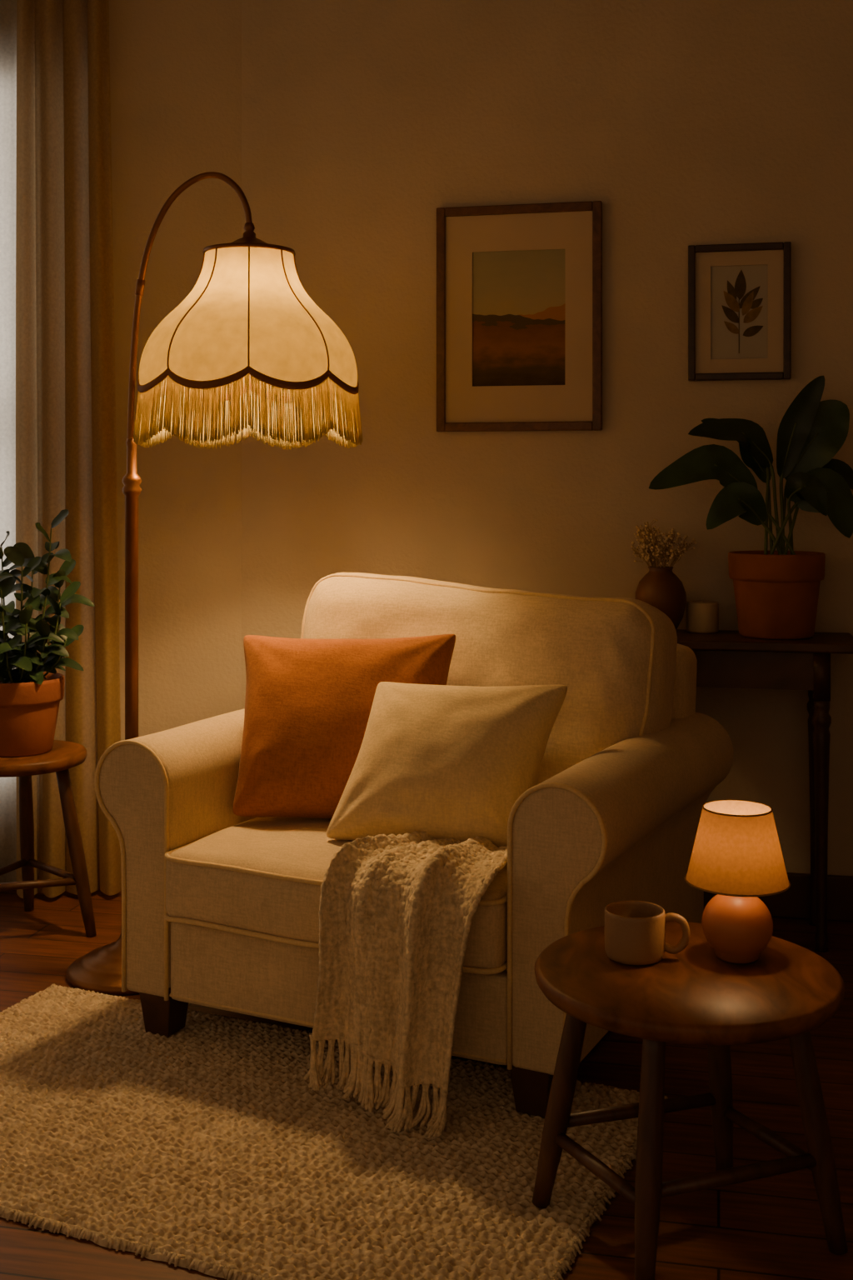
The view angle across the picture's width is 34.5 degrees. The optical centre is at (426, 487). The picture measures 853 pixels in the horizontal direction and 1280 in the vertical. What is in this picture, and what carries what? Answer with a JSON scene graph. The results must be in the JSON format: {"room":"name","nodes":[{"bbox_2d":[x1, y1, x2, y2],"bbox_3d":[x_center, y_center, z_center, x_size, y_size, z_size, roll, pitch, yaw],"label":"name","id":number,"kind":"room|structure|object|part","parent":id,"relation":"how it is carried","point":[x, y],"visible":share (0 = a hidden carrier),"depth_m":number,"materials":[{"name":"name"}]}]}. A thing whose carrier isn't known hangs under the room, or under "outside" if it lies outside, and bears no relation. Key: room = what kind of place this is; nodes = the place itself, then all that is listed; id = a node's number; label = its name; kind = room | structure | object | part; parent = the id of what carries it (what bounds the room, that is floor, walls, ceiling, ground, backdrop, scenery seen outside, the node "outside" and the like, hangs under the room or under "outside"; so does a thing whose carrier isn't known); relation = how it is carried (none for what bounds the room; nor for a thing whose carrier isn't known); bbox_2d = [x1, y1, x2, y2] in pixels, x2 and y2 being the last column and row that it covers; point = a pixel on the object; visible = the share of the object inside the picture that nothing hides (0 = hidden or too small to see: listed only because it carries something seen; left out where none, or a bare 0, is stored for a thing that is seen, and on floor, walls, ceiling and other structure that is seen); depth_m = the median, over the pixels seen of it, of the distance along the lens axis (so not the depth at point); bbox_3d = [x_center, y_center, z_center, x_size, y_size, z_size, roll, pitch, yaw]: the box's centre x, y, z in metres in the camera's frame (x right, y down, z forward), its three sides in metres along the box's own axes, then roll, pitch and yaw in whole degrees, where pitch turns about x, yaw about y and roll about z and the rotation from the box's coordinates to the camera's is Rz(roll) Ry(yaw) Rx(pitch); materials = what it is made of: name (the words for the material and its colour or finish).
{"room":"living room","nodes":[
{"label":"living room","id":0,"kind":"room"},
{"bbox_2d":[108,0,241,740],"bbox_3d":[-2.011,-0.225,4.095,2.900,2.850,0.120,0,0,-6],"label":"wall","id":1,"kind":"structure","parent":0,"point":[176,65],"depth_m":4.16,"materials":[{"name":"paint"}]},
{"bbox_2d":[0,0,121,898],"bbox_3d":[-1.897,-0.184,3.967,2.100,2.739,0.158,0,0,-6],"label":"window curtain","id":2,"kind":"object","parent":1,"relation":"attached to","point":[58,438],"visible":0.8,"depth_m":4.01,"materials":[{"name":"fabric"}]},
{"bbox_2d":[0,889,852,1279],"bbox_3d":[0.000,1.250,2.050,7.000,0.100,7.100,0,0,0],"label":"floor","id":3,"kind":"structure","parent":0,"point":[772,1227],"depth_m":2.48,"materials":[{"name":"brown wood"}]},
{"bbox_2d":[0,740,96,937],"bbox_3d":[-1.111,0.956,3.688,0.362,0.492,0.395,0,0,41],"label":"stool","id":4,"kind":"object","parent":3,"relation":"on","point":[63,756],"visible":0.82,"depth_m":3.67,"materials":[{"name":"brown wood"}]},
{"bbox_3d":[-1.100,0.728,3.700,0.362,0.036,0.362,0,0,0],"label":"seat","id":5,"kind":"part","parent":4,"relation":"part of","materials":[{"name":"brown wood"}]},
{"bbox_2d":[0,509,94,757],"bbox_3d":[-1.103,0.384,3.688,0.386,0.649,0.272,0,0,0],"label":"potted houseplant","id":6,"kind":"object","parent":4,"relation":"on","point":[32,692],"visible":1,"depth_m":3.65,"materials":[{"name":"plant"}]},
{"bbox_3d":[-1.100,0.610,3.700,0.244,0.199,0.244,0,0,0],"label":"terracotta pot","id":7,"kind":"part","parent":6,"relation":"part of","materials":[{"name":"orange ceramic"}]},
{"bbox_2d":[66,171,362,995],"bbox_3d":[-0.521,0.210,3.400,0.726,1.980,0.559,0,0,0],"label":"floor lamp","id":8,"kind":"object","parent":3,"relation":"on","point":[248,326],"visible":0.99,"depth_m":3.24,"materials":[{"name":"beige fabric"}]},
{"bbox_3d":[-0.586,-0.401,3.400,0.310,0.760,0.021,0,0,0],"label":"arc arm","id":9,"kind":"part","parent":8,"relation":"part of","materials":[{"name":"brown metal"}]},
{"bbox_3d":[-0.438,-0.405,3.400,0.542,0.362,0.542,0,0,0],"label":"shade trim","id":10,"kind":"part","parent":8,"relation":"part of","materials":[{"name":"beige fabric"}]},
{"bbox_3d":[-0.438,-0.407,3.400,0.537,0.348,0.537,0,0,0],"label":"lampshade","id":11,"kind":"part","parent":8,"relation":"part of","materials":[{"name":"fabric"}]},
{"bbox_2d":[0,983,668,1279],"bbox_3d":[-0.385,1.189,2.591,1.512,0.019,0.883,0,0,24],"label":"area rug","id":12,"kind":"object","parent":3,"relation":"on","point":[206,1147],"visible":0.87,"depth_m":2.44,"materials":[{"name":"carpet"}]},
{"bbox_2d":[94,572,734,1117],"bbox_3d":[0.008,0.709,3.202,1.184,0.982,1.072,0,0,26],"label":"armchair","id":13,"kind":"object","parent":3,"relation":"on","point":[220,907],"visible":0.72,"depth_m":2.96,"materials":[{"name":"beige fabric"}]},
{"bbox_3d":[-0.425,0.830,3.435,0.202,0.563,0.990,0,0,26],"label":"arm","id":14,"kind":"part","parent":13,"relation":"part of","materials":[{"name":"beige fabric"}]},
{"bbox_2d":[165,816,507,968],"bbox_3d":[-0.094,0.835,2.993,0.776,0.176,0.607,0,0,26],"label":"seat cushion","id":15,"kind":"object","parent":13,"relation":"on","point":[258,879],"depth_m":2.83,"materials":[{"name":"beige fabric"}]},
{"bbox_3d":[-0.186,1.013,2.803,0.786,0.174,0.078,0,0,26],"label":"rail","id":16,"kind":"part","parent":13,"relation":"part of","materials":[{"name":"beige fabric"}]},
{"bbox_2d":[232,634,455,818],"bbox_3d":[-0.205,0.543,3.156,0.516,0.408,0.255,0,0,16],"label":"throw pillow","id":17,"kind":"object","parent":13,"relation":"on","point":[308,702],"visible":0.69,"depth_m":3.10,"materials":[{"name":"orange fabric"}]},
{"bbox_2d":[303,830,507,1138],"bbox_3d":[-0.018,0.936,2.685,0.364,0.483,0.349,0,0,26],"label":"throw blanket","id":18,"kind":"object","parent":13,"relation":"on","point":[396,913],"visible":0.99,"depth_m":2.61,"materials":[{"name":"fabric"}]},
{"bbox_2d":[326,681,567,847],"bbox_3d":[0.044,0.585,2.927,0.454,0.327,0.270,0,0,26],"label":"throw pillow","id":19,"kind":"object","parent":13,"relation":"on","point":[442,762],"visible":0.82,"depth_m":2.86,"materials":[{"name":"beige fabric"}]},
{"bbox_2d":[303,572,677,784],"bbox_3d":[0.118,0.509,3.347,0.952,0.581,0.375,0,0,26],"label":"cushion","id":20,"kind":"object","parent":13,"relation":"on","point":[615,657],"depth_m":3.16,"materials":[{"name":"beige fabric"}]},
{"bbox_3d":[0.459,0.831,3.005,0.201,0.562,0.990,0,0,26],"label":"arm","id":21,"kind":"part","parent":13,"relation":"part of","materials":[{"name":"beige fabric"}]},
{"bbox_3d":[0.198,0.740,3.591,1.000,0.720,0.205,0,0,26],"label":"frame","id":22,"kind":"part","parent":13,"relation":"part of","materials":[{"name":"beige fabric"}]},
{"bbox_2d":[532,921,848,1279],"bbox_3d":[0.420,0.989,2.220,0.490,0.428,0.490,0,0,0],"label":"side table","id":23,"kind":"object","parent":3,"relation":"on","point":[693,996],"visible":0.93,"depth_m":2.15,"materials":[{"name":"brown wood"}]},
{"bbox_2d":[605,900,690,964],"bbox_3d":[0.354,0.734,2.256,0.128,0.080,0.099,0,0,38],"label":"coffee mug","id":24,"kind":"object","parent":23,"relation":"on","point":[635,930],"visible":1,"depth_m":2.23,"materials":[{"name":"beige ceramic"}]},
{"bbox_3d":[0.409,0.732,2.257,0.046,0.066,0.013,0,0,9],"label":"handle","id":25,"kind":"part","parent":24,"relation":"part of","materials":[{"name":"beige ceramic"}]},
{"bbox_2d":[684,799,791,963],"bbox_3d":[0.512,0.650,2.265,0.172,0.247,0.172,0,0,0],"label":"table lamp","id":26,"kind":"object","parent":23,"relation":"on","point":[737,857],"visible":1,"depth_m":2.22,"materials":[{"name":"ceramic"}]},
{"bbox_3d":[0.512,0.589,2.265,0.168,0.121,0.168,0,0,0],"label":"lamp shade","id":27,"kind":"part","parent":26,"relation":"part of","materials":[{"name":"fabric"}]},
{"bbox_2d":[675,629,852,952],"bbox_3d":[0.844,0.800,3.712,0.605,0.800,0.288,0,0,12],"label":"console table","id":28,"kind":"object","parent":3,"relation":"on","point":[726,658],"visible":0.52,"depth_m":3.57,"materials":[{"name":"brown wood"}]},
{"bbox_2d":[630,518,697,629],"bbox_3d":[0.659,0.243,3.796,0.185,0.313,0.152,0,0,0],"label":"flower vase","id":29,"kind":"object","parent":28,"relation":"on","point":[660,587],"visible":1,"depth_m":3.76,"materials":[{"name":"ceramic"}]},
{"bbox_2d":[686,599,719,633],"bbox_3d":[0.764,0.354,3.806,0.088,0.089,0.088,0,0,0],"label":"pillar candle","id":30,"kind":"object","parent":28,"relation":"on","point":[702,617],"visible":1,"depth_m":3.77,"materials":[{"name":"wax"}]},
{"bbox_2d":[649,375,852,639],"bbox_3d":[0.884,0.050,3.698,0.603,0.698,0.261,0,0,0],"label":"potted plant","id":31,"kind":"object","parent":28,"relation":"on","point":[777,592],"visible":1,"depth_m":3.64,"materials":[{"name":"plant"}]},
{"bbox_2d":[241,0,852,875],"bbox_3d":[0.551,-0.225,4.005,2.450,2.850,0.120,0,0,12],"label":"wall","id":32,"kind":"structure","parent":0,"point":[695,122],"depth_m":3.98,"materials":[{"name":"paint"}]},
{"bbox_2d":[436,200,602,431],"bbox_3d":[0.267,-0.491,3.985,0.482,0.655,0.028,0,0,12],"label":"framed landscape painting","id":33,"kind":"object","parent":32,"relation":"attached to","point":[519,287],"visible":1,"depth_m":3.98,"materials":[{"name":"brown wood"}]},
{"bbox_2d":[688,241,791,380],"bbox_3d":[0.877,-0.491,3.856,0.281,0.381,0.028,0,0,12],"label":"framed botanical print","id":34,"kind":"object","parent":32,"relation":"attached to","point":[740,294],"visible":1,"depth_m":3.85,"materials":[{"name":"brown wood"}]},
{"bbox_2d":[704,872,852,921],"bbox_3d":[0.517,1.137,3.942,2.210,0.125,0.020,0,0,12],"label":"baseboard","id":35,"kind":"structure","parent":32,"relation":"attached to","point":[795,902],"depth_m":3.82,"materials":[{"name":"paint"}]},
{"bbox_2d":[728,550,825,639],"bbox_3d":[0.942,0.287,3.702,0.254,0.224,0.254,0,0,0],"label":"terracotta pot","id":36,"kind":"object","parent":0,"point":[777,592],"depth_m":3.61,"materials":[{"name":"orange ceramic"}]}
]}

